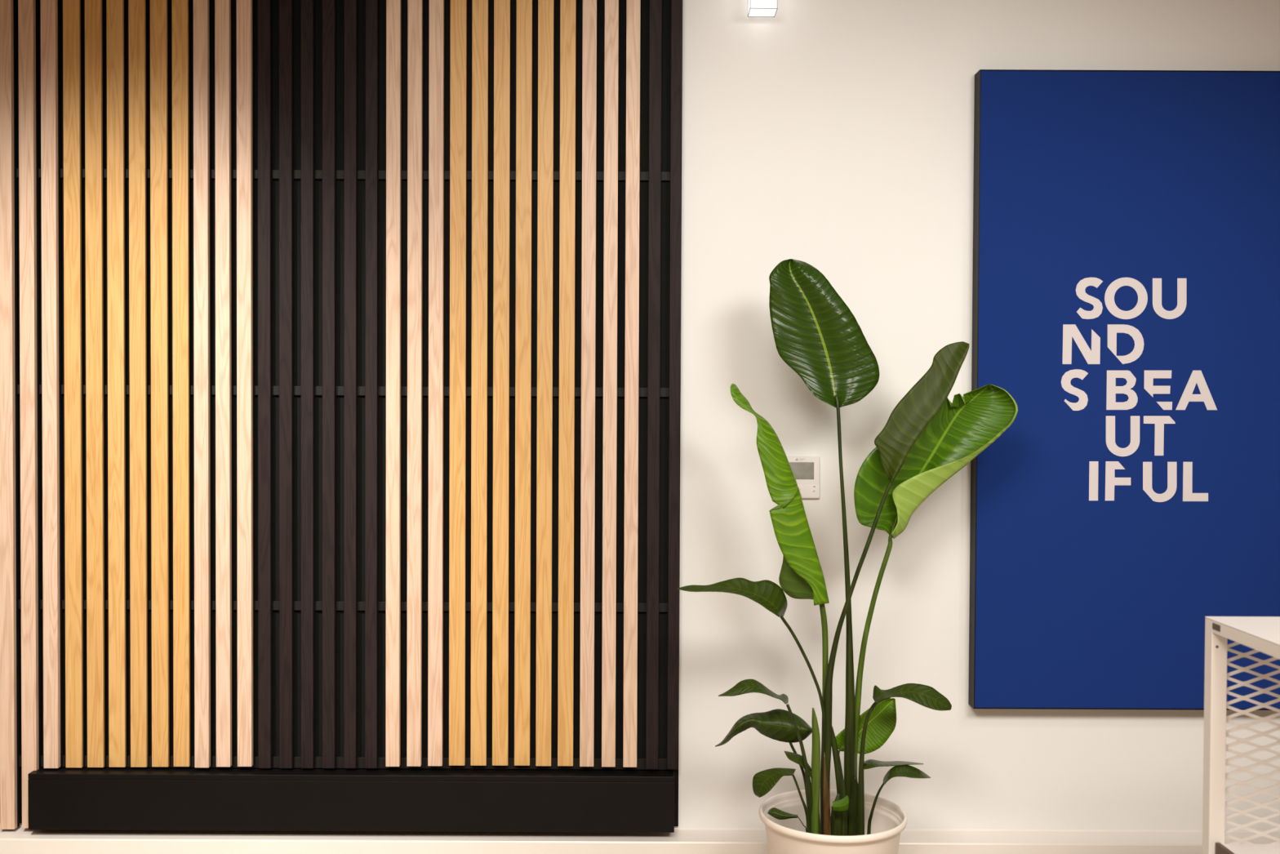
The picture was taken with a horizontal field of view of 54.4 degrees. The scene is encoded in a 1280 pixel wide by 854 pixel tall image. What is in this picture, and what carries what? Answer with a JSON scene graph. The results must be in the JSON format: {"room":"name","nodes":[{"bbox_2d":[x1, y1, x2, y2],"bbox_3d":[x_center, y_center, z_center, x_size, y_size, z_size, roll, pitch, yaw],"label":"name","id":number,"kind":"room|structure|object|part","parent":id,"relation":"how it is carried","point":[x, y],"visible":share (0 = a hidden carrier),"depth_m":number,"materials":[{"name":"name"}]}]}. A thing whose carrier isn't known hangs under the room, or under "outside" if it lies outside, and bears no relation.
{"room":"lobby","nodes":[
{"label":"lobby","id":0,"kind":"room"},
{"bbox_2d":[19,0,1279,830],"bbox_3d":[0.000,-0.058,3.659,6.000,2.880,0.120,0,1,0],"label":"wall","id":1,"kind":"structure","parent":0,"point":[835,137],"depth_m":3.60,"materials":[{"name":"beige paint"}]},
{"bbox_2d":[0,0,682,829],"bbox_3d":[-1.116,-0.168,3.571,2.467,2.656,0.052,0,1,0],"label":"wall panel","id":2,"kind":"object","parent":1,"relation":"attached to","point":[340,340],"visible":0.99,"depth_m":3.56,"materials":[{"name":"brown wood"}]},
{"bbox_3d":[-1.117,0.515,3.595,2.430,0.026,0.014,0,1,0],"label":"rail","id":3,"kind":"part","parent":2,"relation":"part of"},
{"bbox_3d":[-1.111,-0.724,3.572,2.430,0.026,0.014,0,1,0],"label":"rail","id":4,"kind":"part","parent":2,"relation":"part of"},
{"bbox_3d":[-1.114,-0.105,3.584,2.430,0.027,0.014,0,1,0],"label":"rail","id":5,"kind":"part","parent":2,"relation":"part of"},
{"bbox_3d":[-1.119,0.969,3.604,2.430,0.032,0.014,0,1,0],"label":"rail","id":6,"kind":"part","parent":2,"relation":"part of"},
{"bbox_2d":[27,767,674,832],"bbox_3d":[-0.821,1.068,3.567,1.837,0.160,0.061,0,1,0],"label":"plinth","id":7,"kind":"object","parent":2,"relation":"attached to","point":[60,797],"visible":1,"depth_m":3.54,"materials":[{"name":"black wood"}]},
{"bbox_3d":[-0.821,0.996,3.566,1.837,0.016,0.061,0,1,0],"label":"lid","id":8,"kind":"part","parent":7,"relation":"part of","materials":[{"name":"black wood"}]},
{"bbox_2d":[0,824,1279,853],"bbox_3d":[-0.006,1.275,3.578,6.000,0.218,0.092,0,1,0],"label":"baseboard","id":9,"kind":"structure","parent":1,"relation":"attached to","point":[20,840],"depth_m":3.53,"materials":[{"name":"white paint"}]},
{"bbox_2d":[786,456,819,497],"bbox_3d":[0.458,0.145,3.595,0.120,0.121,0.015,0,1,0],"label":"wall thermostat","id":10,"kind":"object","parent":1,"relation":"attached to","point":[806,469],"visible":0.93,"depth_m":3.59,"materials":[{"name":"white plastic"}]},
{"bbox_2d":[968,69,1279,710],"bbox_3d":[1.413,-0.102,3.569,0.909,1.818,0.057,0,1,0],"label":"wall sign","id":11,"kind":"object","parent":1,"relation":"attached to","point":[1126,273],"visible":1,"depth_m":3.54,"materials":[{"name":"blue metal"}]},
{"bbox_2d":[759,788,907,853],"bbox_3d":[0.503,1.198,3.263,0.384,0.386,0.384,0,1,0],"label":"pot","id":12,"kind":"object","parent":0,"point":[795,831],"depth_m":3.21,"materials":[{"name":"white ceramic"}]},
{"bbox_3d":[0.007,-1.495,0.772,6.240,0.100,5.840,0,1,0],"label":"ceiling","id":13,"kind":"structure","parent":0,"visible":0},
{"bbox_2d":[747,0,777,17],"bbox_3d":[0.346,-1.330,3.504,0.077,0.326,0.077,0,1,0],"label":"ceiling lamp","id":14,"kind":"object","parent":13,"relation":"hanging from","point":[756,8],"visible":1,"depth_m":3.48,"materials":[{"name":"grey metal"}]},
{"bbox_3d":[-0.007,1.485,0.828,6.240,0.100,5.840,0,1,0],"label":"floor","id":15,"kind":"structure","parent":0,"visible":0},
{"bbox_2d":[676,258,1017,853],"bbox_3d":[0.541,0.473,3.249,0.892,1.838,0.381,0,1,0],"label":"potted plant","id":16,"kind":"object","parent":15,"relation":"on","point":[926,438],"visible":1,"depth_m":3.25,"materials":[{"name":"green plant"}]},
{"bbox_3d":[0.237,0.439,3.179,0.286,0.105,0.080,0,1,0],"label":"blade","id":17,"kind":"part","parent":16,"relation":"part of","materials":[{"name":"green plant"}]},
{"bbox_3d":[0.289,0.675,3.158,0.183,0.064,0.070,0,1,0],"label":"blade","id":18,"kind":"part","parent":16,"relation":"part of","materials":[{"name":"green plant"}]},
{"bbox_3d":[0.322,0.787,3.239,0.254,0.099,0.034,0,1,0],"label":"blade","id":19,"kind":"part","parent":16,"relation":"part of","materials":[{"name":"green plant"}]},
{"bbox_3d":[0.342,0.908,3.158,0.110,0.076,0.042,0,1,0],"label":"blade","id":20,"kind":"part","parent":16,"relation":"part of","materials":[{"name":"green plant"}]},
{"bbox_3d":[0.362,0.173,3.242,0.263,0.572,0.076,0,1,0],"label":"blade","id":21,"kind":"part","parent":16,"relation":"part of","materials":[{"name":"green plant"}]},
{"bbox_3d":[0.365,0.989,3.182,0.079,0.028,0.016,0,1,0],"label":"blade","id":22,"kind":"part","parent":16,"relation":"part of","materials":[{"name":"green plant"}]},
{"bbox_3d":[0.410,0.870,3.202,0.081,0.078,0.031,0,1,0],"label":"blade","id":23,"kind":"part","parent":16,"relation":"part of","materials":[{"name":"green plant"}]},
{"bbox_3d":[0.486,-0.247,3.294,0.297,0.401,0.065,0,1,0],"label":"blade","id":24,"kind":"part","parent":16,"relation":"part of","materials":[{"name":"green plant"}]},
{"bbox_3d":[0.512,0.960,3.171,0.043,0.043,0.007,0,1,0],"label":"blade","id":25,"kind":"part","parent":16,"relation":"part of","materials":[{"name":"green plant"}]},
{"bbox_3d":[0.597,0.792,3.299,0.164,0.149,0.014,0,1,0],"label":"blade","id":26,"kind":"part","parent":16,"relation":"part of","materials":[{"name":"green plant"}]},
{"bbox_3d":[0.658,0.873,3.227,0.174,0.023,0.081,0,1,0],"label":"blade","id":27,"kind":"part","parent":16,"relation":"part of","materials":[{"name":"green plant"}]},
{"bbox_3d":[0.683,0.892,3.172,0.129,0.050,0.051,0,1,0],"label":"blade","id":28,"kind":"part","parent":16,"relation":"part of","materials":[{"name":"green plant"}]},
{"bbox_3d":[0.694,0.684,3.163,0.199,0.061,0.051,0,1,0],"label":"blade","id":29,"kind":"part","parent":16,"relation":"part of","materials":[{"name":"green plant"}]},
{"bbox_3d":[0.727,-0.039,3.213,0.247,0.363,0.066,0,1,0],"label":"blade","id":30,"kind":"part","parent":16,"relation":"part of","materials":[{"name":"green plant"}]},
{"bbox_3d":[0.774,0.091,3.264,0.429,0.408,0.064,0,1,0],"label":"blade","id":31,"kind":"part","parent":16,"relation":"part of","materials":[{"name":"green plant"}]},
{"bbox_2d":[1202,616,1279,853],"bbox_3d":[1.606,0.908,2.387,0.851,1.010,0.460,0,1,0],"label":"shelving unit","id":32,"kind":"object","parent":15,"relation":"on","point":[1260,633],"visible":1,"depth_m":2.59,"materials":[{"name":"white metal"}]},
{"bbox_3d":[1.198,0.903,2.601,0.033,1.008,0.033,0,1,0],"label":"post","id":33,"kind":"part","parent":32,"relation":"part of","materials":[{"name":"white metal"}]},
{"bbox_3d":[1.609,0.404,2.378,0.850,0.003,0.460,0,1,0],"label":"panel","id":34,"kind":"part","parent":32,"relation":"part of","materials":[{"name":"white metal"}]},
{"bbox_3d":[1.194,0.416,2.378,0.020,0.025,0.393,0,1,0],"label":"rail","id":35,"kind":"part","parent":32,"relation":"part of","materials":[{"name":"white metal"}]},
{"bbox_2d":[1222,844,1279,853],"bbox_3d":[1.607,0.879,2.387,0.808,0.019,0.392,0,1,0],"label":"shelf","id":36,"kind":"object","parent":32,"relation":"attached to","point":[1227,848],"depth_m":2.55,"materials":[{"name":"white metal"}]},
{"bbox_3d":[1.607,0.649,2.602,0.788,0.479,0.003,0,1,0],"label":"panel","id":37,"kind":"part","parent":32,"relation":"part of","materials":[{"name":"white metal"}]}
]}

